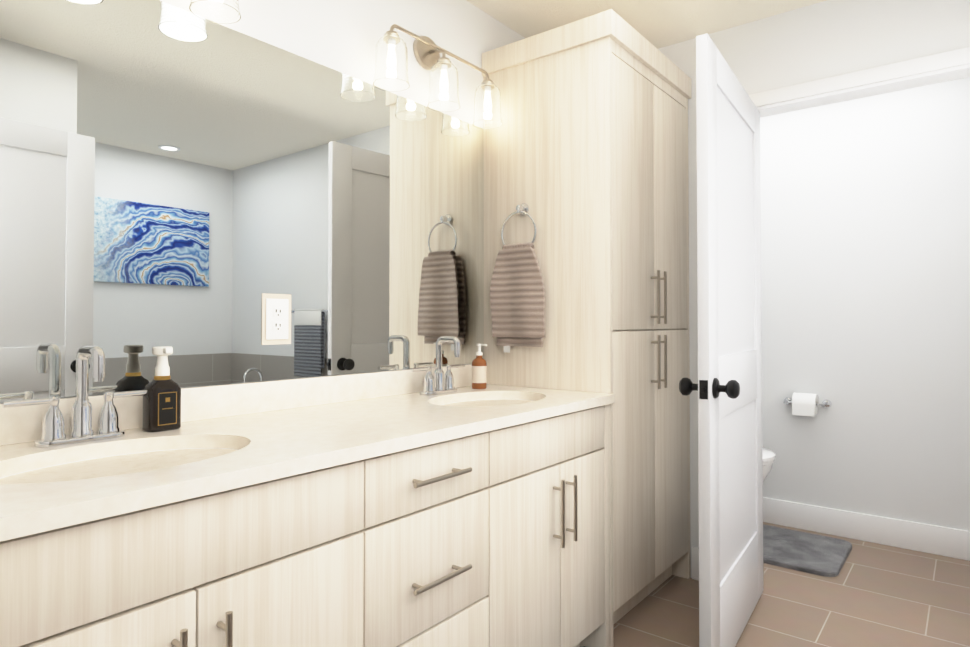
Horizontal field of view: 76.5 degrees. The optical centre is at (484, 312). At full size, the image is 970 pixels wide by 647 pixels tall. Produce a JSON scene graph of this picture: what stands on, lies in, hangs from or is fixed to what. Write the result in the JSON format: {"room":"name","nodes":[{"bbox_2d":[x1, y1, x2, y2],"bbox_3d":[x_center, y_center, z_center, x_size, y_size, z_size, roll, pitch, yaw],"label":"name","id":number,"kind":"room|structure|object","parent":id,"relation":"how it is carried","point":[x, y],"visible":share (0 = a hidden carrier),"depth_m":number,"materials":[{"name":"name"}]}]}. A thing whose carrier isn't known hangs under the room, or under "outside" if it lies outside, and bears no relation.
{"room":"bathroom","nodes":[
{"label":"bathroom","id":0,"kind":"room"},
{"bbox_2d":[189,0,240,23],"bbox_3d":[-0.840,-0.887,1.346,0.148,0.274,0.627,-1,-1,38],"label":"sconce","id":1,"kind":"object","parent":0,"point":[221,11],"visible":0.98,"depth_m":1.58,"materials":[{"name":"white glass"}]},
{"bbox_2d":[0,364,471,443],"bbox_3d":[-0.569,0.236,1.777,0.019,0.084,1.836,-1,-1,38],"label":"backsplash","id":2,"kind":"structure","parent":0,"relation":"attached to","point":[19,423],"depth_m":1.67,"materials":[{"name":"white stone"}]},
{"bbox_2d":[0,0,524,402],"bbox_3d":[-0.062,-0.028,2.533,0.127,2.420,3.870,-1,-1,38],"label":"mirror","id":3,"kind":"object","parent":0,"point":[189,188],"depth_m":1.65,"materials":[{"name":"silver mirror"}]},
{"bbox_2d":[262,293,290,344],"bbox_3d":[-0.591,0.019,1.752,0.007,0.144,0.094,-1,-1,38],"label":"duplex electrical outlet","id":4,"kind":"object","parent":3,"relation":"attached to","point":[276,318],"visible":1,"depth_m":1.75,"materials":[{"name":"beige plastic"}]},
{"bbox_2d":[373,24,502,128],"bbox_3d":[-0.158,-0.873,2.212,0.148,0.274,0.627,-1,-1,38],"label":"sconce","id":5,"kind":"object","parent":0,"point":[391,64],"visible":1,"depth_m":2.16,"materials":[{"name":"white glass"}]},
{"bbox_2d":[467,0,825,48],"bbox_3d":[1.018,-1.292,1.085,3.800,0.060,5.400,-1,-1,38],"label":"ceiling","id":6,"kind":"structure","parent":0,"point":[657,24],"depth_m":2.55,"materials":[{"name":"beige paint"}]},
{"bbox_2d":[580,522,969,646],"bbox_3d":[1.018,1.188,1.045,3.800,0.060,5.400,-1,-1,38],"label":"floor","id":7,"kind":"structure","parent":0,"point":[871,594],"depth_m":2.46,"materials":[{"name":"tile"}]},
{"bbox_2d":[0,400,614,646],"bbox_3d":[-0.339,0.736,1.587,0.604,0.861,1.832,-1,-1,38],"label":"bathroom vanity","id":8,"kind":"object","parent":7,"relation":"on","point":[394,508],"depth_m":1.26,"materials":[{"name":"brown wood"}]},
{"bbox_2d":[0,384,614,531],"bbox_3d":[-0.346,0.290,1.600,0.586,0.030,1.836,-1,-1,38],"label":"countertop","id":9,"kind":"structure","parent":8,"relation":"on","point":[283,438],"depth_m":1.31,"materials":[{"name":"white stone"}]},
{"bbox_2d":[2,345,146,446],"bbox_3d":[-0.821,0.169,1.276,0.124,0.200,0.270,-1,-1,38],"label":"faucet","id":10,"kind":"object","parent":9,"relation":"on","point":[53,428],"visible":1,"depth_m":1.28,"materials":[{"name":"silver metal"}]},
{"bbox_2d":[0,436,239,487],"bbox_3d":[-0.675,0.359,1.157,0.330,0.147,0.470,-1,-1,38],"label":"sink","id":11,"kind":"object","parent":9,"relation":"in","point":[88,463],"depth_m":1.23,"materials":[{"name":"white ceramic"}]},
{"bbox_2d":[142,346,180,431],"bbox_3d":[-0.747,0.176,1.427,0.061,0.192,0.074,-1,-1,38],"label":"soap bottle","id":12,"kind":"object","parent":9,"relation":"on","point":[162,405],"visible":0.98,"depth_m":1.41,"materials":[{"name":"black glass"}]},
{"bbox_2d":[410,336,464,394],"bbox_3d":[-0.134,0.183,2.147,0.124,0.200,0.270,-1,-1,38],"label":"faucet","id":13,"kind":"object","parent":9,"relation":"on","point":[439,382],"visible":1,"depth_m":2.15,"materials":[{"name":"silver metal"}]},
{"bbox_2d":[472,344,486,388],"bbox_3d":[-0.019,0.202,2.317,0.064,0.168,0.057,-1,-1,38],"label":"soap bottle","id":14,"kind":"object","parent":9,"relation":"on","point":[479,372],"visible":1,"depth_m":2.30,"materials":[{"name":"brown plastic"}]},
{"bbox_2d":[432,392,535,407],"bbox_3d":[0.012,0.374,2.029,0.330,0.147,0.470,-1,-1,38],"label":"sink","id":15,"kind":"object","parent":9,"relation":"in","point":[493,397],"depth_m":2.19,"materials":[{"name":"white ceramic"}]},
{"bbox_2d":[482,9,691,646],"bbox_3d":[0.467,0.064,2.621,0.604,2.240,0.789,-1,-1,38],"label":"linen cabinet","id":16,"kind":"object","parent":7,"relation":"on","point":[586,151],"visible":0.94,"depth_m":2.34,"materials":[{"name":"brown wood"}]},
{"bbox_2d":[490,203,544,352],"bbox_3d":[0.133,-0.134,2.354,0.241,0.579,0.071,-1,-1,38],"label":"towel ring","id":17,"kind":"object","parent":16,"relation":"attached to","point":[517,295],"visible":1,"depth_m":2.33,"materials":[{"name":"grey fabric"}]},
{"bbox_2d":[762,448,775,481],"bbox_3d":[1.155,0.777,3.337,0.771,0.834,0.450,-1,-1,38],"label":"toilet","id":18,"kind":"object","parent":7,"relation":"on","point":[769,456],"visible":0.1,"depth_m":3.08,"materials":[{"name":"white ceramic"}]},
{"bbox_2d":[763,524,851,576],"bbox_3d":[1.533,1.180,3.090,0.480,0.021,0.530,-1,-1,38],"label":"bath mat","id":19,"kind":"object","parent":7,"relation":"on","point":[820,555],"visible":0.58,"depth_m":3.01,"materials":[{"name":"grey fabric"}]},
{"bbox_2d":[658,0,969,577],"bbox_3d":[1.812,-0.034,2.139,3.320,2.420,0.110,-1,-1,38],"label":"wall","id":20,"kind":"structure","parent":0,"point":[822,40],"depth_m":2.49,"materials":[{"name":"white paint"}]},
{"bbox_2d":[692,547,698,576],"bbox_3d":[0.885,1.119,2.930,0.800,0.140,0.014,-1,-1,38],"label":"baseboard","id":21,"kind":"structure","parent":20,"relation":"attached to","point":[695,551],"depth_m":2.73,"materials":[{"name":"white"}]},
{"bbox_2d":[679,33,763,646],"bbox_3d":[0.933,0.153,2.228,0.182,2.012,0.880,-1,-1,38],"label":"door","id":22,"kind":"structure","parent":20,"relation":"in","point":[728,387],"depth_m":2.10,"materials":[{"name":"white wood"}]},
{"bbox_2d":[749,47,969,117],"bbox_3d":[1.522,0.126,2.365,1.034,2.107,0.134,-1,-1,38],"label":"door frame","id":23,"kind":"structure","parent":20,"relation":"attached to","point":[801,93],"depth_m":2.37,"materials":[{"name":"white wood"}]},
{"bbox_2d":[760,77,969,530],"bbox_3d":[2.497,-0.022,2.910,3.440,2.420,0.110,-1,-1,38],"label":"wall","id":24,"kind":"structure","parent":0,"point":[865,256],"depth_m":3.22,"materials":[{"name":"white paint"}]},
{"bbox_2d":[783,393,831,416],"bbox_3d":[1.744,0.498,3.352,0.236,0.115,0.114,-1,-1,38],"label":"toilet paper holder","id":25,"kind":"object","parent":24,"relation":"attached to","point":[805,404],"visible":1,"depth_m":3.31,"materials":[{"name":"white paper"}]},
{"bbox_2d":[763,497,969,560],"bbox_3d":[1.858,1.125,3.315,1.908,0.140,0.017,-1,-1,38],"label":"baseboard","id":26,"kind":"structure","parent":24,"relation":"attached to","point":[935,539],"depth_m":3.19,"materials":[{"name":"white"}]}
]}

